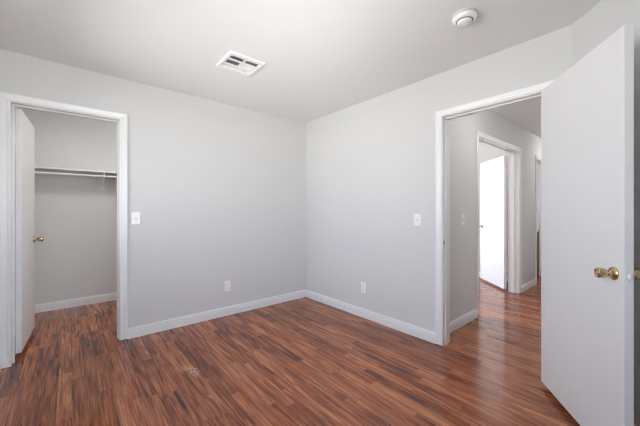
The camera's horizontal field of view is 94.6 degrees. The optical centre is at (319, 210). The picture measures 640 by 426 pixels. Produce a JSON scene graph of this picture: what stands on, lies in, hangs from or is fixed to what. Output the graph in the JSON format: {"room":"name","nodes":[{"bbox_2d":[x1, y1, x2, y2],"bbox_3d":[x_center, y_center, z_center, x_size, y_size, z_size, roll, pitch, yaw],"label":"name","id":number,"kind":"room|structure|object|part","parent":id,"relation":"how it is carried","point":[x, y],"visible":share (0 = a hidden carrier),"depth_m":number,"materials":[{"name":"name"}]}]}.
{"room":"empty bedroom","nodes":[
{"label":"empty bedroom","id":0,"kind":"room"},
{"bbox_2d":[23,108,116,303],"bbox_3d":[-2.586,-0.011,4.229,2.345,2.440,0.130,0,0,-40],"label":"wall","id":1,"kind":"structure","parent":0,"point":[76,257],"depth_m":3.71,"materials":[{"name":"paint"}]},
{"bbox_2d":[35,292,116,312],"bbox_3d":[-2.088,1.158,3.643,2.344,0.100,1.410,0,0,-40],"label":"baseboard","id":2,"kind":"structure","parent":1,"relation":"attached to","point":[56,305],"depth_m":3.71,"materials":[{"name":"paint"}]},
{"bbox_2d":[97,173,104,190],"bbox_3d":[-2.786,-0.364,3.779,0.086,0.215,0.297,0,0,-40],"label":"shelf bracket","id":3,"kind":"object","parent":1,"relation":"attached to","point":[100,180],"visible":1,"depth_m":3.87,"materials":[{"name":"metal"}]},
{"bbox_2d":[35,166,116,175],"bbox_3d":[-2.447,-0.482,4.065,2.343,0.018,0.300,0,0,-40],"label":"closet shelf","id":4,"kind":"object","parent":3,"relation":"on","point":[38,168],"visible":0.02,"depth_m":3.58,"materials":[{"name":"paint"}]},
{"bbox_2d":[35,171,116,177],"bbox_3d":[-2.369,-0.427,3.974,2.343,0.022,0.022,0,0,-40],"label":"closet rod","id":5,"kind":"object","parent":3,"relation":"attached to","point":[35,171],"visible":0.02,"depth_m":3.50,"materials":[{"name":"paint"}]},
{"bbox_2d":[0,49,305,368],"bbox_3d":[-1.361,-0.011,3.250,2.945,2.440,0.130,0,0,-40],"label":"wall","id":6,"kind":"structure","parent":0,"point":[218,189],"depth_m":3.19,"materials":[{"name":"paint"}]},
{"bbox_2d":[15,108,42,353],"bbox_3d":[-2.667,0.168,2.681,0.173,1.997,0.695,0,0,-37],"label":"door","id":7,"kind":"structure","parent":6,"relation":"in","point":[25,239],"depth_m":2.50,"materials":[{"name":"paint"}]},
{"bbox_2d":[0,92,127,368],"bbox_3d":[-2.168,0.153,2.564,0.821,2.112,0.164,0,0,-40],"label":"door frame","id":8,"kind":"structure","parent":6,"relation":"attached to","point":[8,101],"depth_m":2.33,"materials":[{"name":"paint"}]},
{"bbox_3d":[-2.411,0.149,2.261,0.057,2.105,0.016,0,0,-40],"label":"casing","id":9,"kind":"part","parent":8,"relation":"part of","materials":[{"name":"paint"}]},
{"bbox_3d":[-2.120,-0.875,2.508,0.821,0.057,0.016,0,0,-40],"label":"head casing","id":10,"kind":"part","parent":8,"relation":"part of","materials":[{"name":"paint"}]},
{"bbox_3d":[-1.829,0.149,2.755,0.057,2.105,0.016,0,0,-40],"label":"casing","id":11,"kind":"part","parent":8,"relation":"part of","materials":[{"name":"paint"}]},
{"bbox_2d":[131,212,139,224],"bbox_3d":[-1.753,0.075,2.817,0.072,0.117,0.021,0,0,-40],"label":"light switch","id":12,"kind":"object","parent":6,"relation":"attached to","point":[135,216],"visible":1,"depth_m":2.82,"materials":[{"name":"white plastic"}]},
{"bbox_2d":[128,290,305,338],"bbox_3d":[-1.005,1.158,3.458,2.106,0.100,0.012,0,0,-40],"label":"baseboard","id":13,"kind":"structure","parent":6,"relation":"attached to","point":[150,328],"depth_m":3.26,"materials":[{"name":"paint"}]},
{"bbox_2d":[224,281,229,291],"bbox_3d":[-1.067,0.871,3.409,0.072,0.117,0.008,0,0,-40],"label":"power outlet","id":14,"kind":"object","parent":6,"relation":"attached to","point":[226,283],"visible":1,"depth_m":3.40,"materials":[{"name":"white plastic"}]},
{"bbox_2d":[0,273,579,425],"bbox_3d":[1.739,1.249,4.617,9.950,0.080,6.200,0,0,-40],"label":"floor","id":15,"kind":"structure","parent":0,"point":[305,361],"depth_m":2.19,"materials":[{"name":"laminate"}]},
{"bbox_2d":[537,225,538,273],"bbox_3d":[4.016,0.744,6.163,0.597,0.929,1.030,0,0,-40],"label":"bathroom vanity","id":16,"kind":"object","parent":15,"relation":"on","point":[537,225],"visible":0.09,"depth_m":5.62,"materials":[{"name":"brown wood"}]},
{"bbox_2d":[0,0,600,137],"bbox_3d":[1.739,-1.281,4.617,9.950,0.100,6.200,0,0,-40],"label":"ceiling","id":17,"kind":"structure","parent":0,"point":[322,58],"depth_m":2.14,"materials":[{"name":"paint"}]},
{"bbox_2d":[216,50,265,76],"bbox_3d":[-0.669,-1.223,2.484,0.304,0.015,0.304,0,0,-40],"label":"ceiling vent","id":18,"kind":"object","parent":17,"relation":"in","point":[235,62],"visible":1,"depth_m":2.47,"materials":[{"name":"white plastic"}]},
{"bbox_2d":[451,7,477,26],"bbox_3d":[0.913,-1.203,1.865,0.154,0.055,0.154,0,0,-40],"label":"smoke detector","id":19,"kind":"object","parent":17,"relation":"attached to","point":[464,17],"visible":1,"depth_m":1.83,"materials":[{"name":"white plastic"}]},
{"bbox_2d":[306,25,570,331],"bbox_3d":[0.128,-0.011,3.872,0.130,2.440,4.909,0,0,-40],"label":"wall","id":20,"kind":"structure","parent":0,"point":[370,164],"depth_m":3.06,"materials":[{"name":"paint"}]},
{"bbox_2d":[361,282,365,293],"bbox_3d":[0.488,0.873,3.341,0.008,0.117,0.072,0,0,-40],"label":"power outlet","id":21,"kind":"object","parent":20,"relation":"attached to","point":[363,285],"visible":1,"depth_m":3.33,"materials":[{"name":"white plastic"}]},
{"bbox_2d":[306,290,434,343],"bbox_3d":[0.424,1.158,3.413,0.012,0.100,1.931,0,0,-40],"label":"baseboard","id":22,"kind":"structure","parent":20,"relation":"attached to","point":[407,328],"depth_m":3.17,"materials":[{"name":"paint"}]},
{"bbox_2d":[414,214,420,225],"bbox_3d":[0.923,0.089,2.819,0.021,0.117,0.072,0,0,-40],"label":"light switch","id":23,"kind":"object","parent":20,"relation":"attached to","point":[417,217],"visible":1,"depth_m":2.82,"materials":[{"name":"white plastic"}]},
{"bbox_2d":[435,79,555,345],"bbox_3d":[1.391,0.157,2.385,0.164,2.104,0.887,0,0,-40],"label":"door frame","id":24,"kind":"structure","parent":20,"relation":"attached to","point":[443,117],"depth_m":2.65,"materials":[{"name":"paint"}]},
{"bbox_3d":[1.066,0.153,2.654,0.016,2.097,0.057,0,0,-40],"label":"casing","id":25,"kind":"part","parent":24,"relation":"part of","materials":[{"name":"paint"}]},
{"bbox_3d":[1.335,-0.867,2.337,0.016,0.057,0.887,0,0,-40],"label":"head casing","id":26,"kind":"part","parent":24,"relation":"part of","materials":[{"name":"paint"}]},
{"bbox_2d":[541,23,639,425],"bbox_3d":[1.457,0.176,1.674,0.173,2.005,0.778,0,0,14],"label":"door","id":27,"kind":"structure","parent":20,"relation":"in","point":[588,273],"depth_m":1.54,"materials":[{"name":"paint"}]},
{"bbox_3d":[1.329,0.292,1.381,0.063,0.048,0.048,0,0,14],"label":"knob","id":28,"kind":"part","parent":27,"relation":"part of","materials":[{"name":"gold metal"}]},
{"bbox_3d":[1.367,0.292,1.307,0.025,0.058,0.002,0,0,14],"label":"latch plate","id":29,"kind":"part","parent":27,"relation":"part of","materials":[{"name":"paint"}]},
{"bbox_3d":[1.436,0.292,1.355,0.063,0.048,0.048,0,0,14],"label":"knob","id":30,"kind":"part","parent":27,"relation":"part of","materials":[{"name":"gold metal"}]},
{"bbox_2d":[479,144,507,275],"bbox_3d":[2.209,-0.011,6.288,0.130,2.440,3.660,0,0,-40],"label":"wall","id":31,"kind":"structure","parent":0,"point":[486,153],"depth_m":5.26,"materials":[{"name":"paint"}]},
{"bbox_2d":[450,110,540,321],"bbox_3d":[3.512,-0.011,4.908,6.370,2.440,0.130,0,0,-40],"label":"wall","id":32,"kind":"structure","parent":0,"point":[462,129],"depth_m":3.24,"materials":[{"name":"paint"}]},
{"bbox_2d":[461,214,463,224],"bbox_3d":[1.510,0.096,3.109,0.072,0.117,0.021,0,0,-40],"label":"light switch","id":33,"kind":"object","parent":32,"relation":"attached to","point":[462,215],"visible":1,"depth_m":3.10,"materials":[{"name":"white plastic"}]},
{"bbox_2d":[450,309,476,332],"bbox_3d":[1.452,1.158,3.066,0.809,0.100,0.012,0,0,-40],"label":"baseboard","id":34,"kind":"structure","parent":32,"relation":"attached to","point":[461,321],"depth_m":3.10,"materials":[{"name":"paint"}]},
{"bbox_2d":[479,156,507,288],"bbox_3d":[2.800,0.179,4.798,0.173,2.000,0.783,0,0,4],"label":"door","id":35,"kind":"structure","parent":32,"relation":"in","point":[493,173],"depth_m":4.70,"materials":[{"name":"paint"}]},
{"bbox_2d":[476,130,521,316],"bbox_3d":[2.306,0.153,3.885,1.551,2.112,0.164,0,0,-40],"label":"door frame","id":36,"kind":"structure","parent":32,"relation":"attached to","point":[514,153],"depth_m":4.31,"materials":[{"name":"paint"}]},
{"bbox_3d":[1.785,0.149,3.345,0.057,2.105,0.016,0,0,-40],"label":"casing","id":37,"kind":"part","parent":36,"relation":"part of","materials":[{"name":"paint"}]},
{"bbox_3d":[2.354,-0.875,3.828,1.551,0.057,0.016,0,0,-40],"label":"head casing","id":38,"kind":"part","parent":36,"relation":"part of","materials":[{"name":"paint"}]},
{"bbox_3d":[2.828,0.149,4.424,0.057,2.105,0.016,0,0,-40],"label":"casing","id":39,"kind":"part","parent":36,"relation":"part of","materials":[{"name":"paint"}]},
{"bbox_3d":[2.923,0.149,4.312,0.057,2.105,0.016,0,0,-40],"label":"casing","id":40,"kind":"part","parent":36,"relation":"part of","materials":[{"name":"paint"}]},
{"bbox_2d":[522,279,535,291],"bbox_3d":[3.230,1.158,4.575,0.749,0.100,0.012,0,0,-40],"label":"baseboard","id":41,"kind":"structure","parent":32,"relation":"attached to","point":[526,286],"depth_m":4.56,"materials":[{"name":"paint"}]},
{"bbox_2d":[535,155,540,283],"bbox_3d":[3.807,0.153,5.159,0.884,2.112,0.164,0,0,-40],"label":"door frame","id":42,"kind":"structure","parent":32,"relation":"attached to","point":[537,158],"depth_m":4.87,"materials":[{"name":"paint"}]},
{"bbox_3d":[3.539,0.149,4.835,0.057,2.105,0.016,0,0,-40],"label":"casing","id":43,"kind":"part","parent":42,"relation":"part of","materials":[{"name":"paint"}]},
{"bbox_3d":[4.074,0.149,5.483,0.057,2.105,0.016,0,0,-40],"label":"casing","id":44,"kind":"part","parent":42,"relation":"part of","materials":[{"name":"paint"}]},
{"bbox_2d":[537,164,538,224],"bbox_3d":[3.935,-0.011,6.835,0.130,2.440,2.260,0,0,-40],"label":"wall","id":45,"kind":"structure","parent":0,"point":[537,164],"depth_m":6.09,"materials":[{"name":"paint"}]},
{"bbox_2d":[571,0,639,425],"bbox_3d":[1.698,-0.011,1.531,0.130,2.440,0.956,0,0,5],"label":"wall","id":46,"kind":"structure","parent":0,"point":[606,17],"depth_m":1.53,"materials":[{"name":"paint"}]}
]}

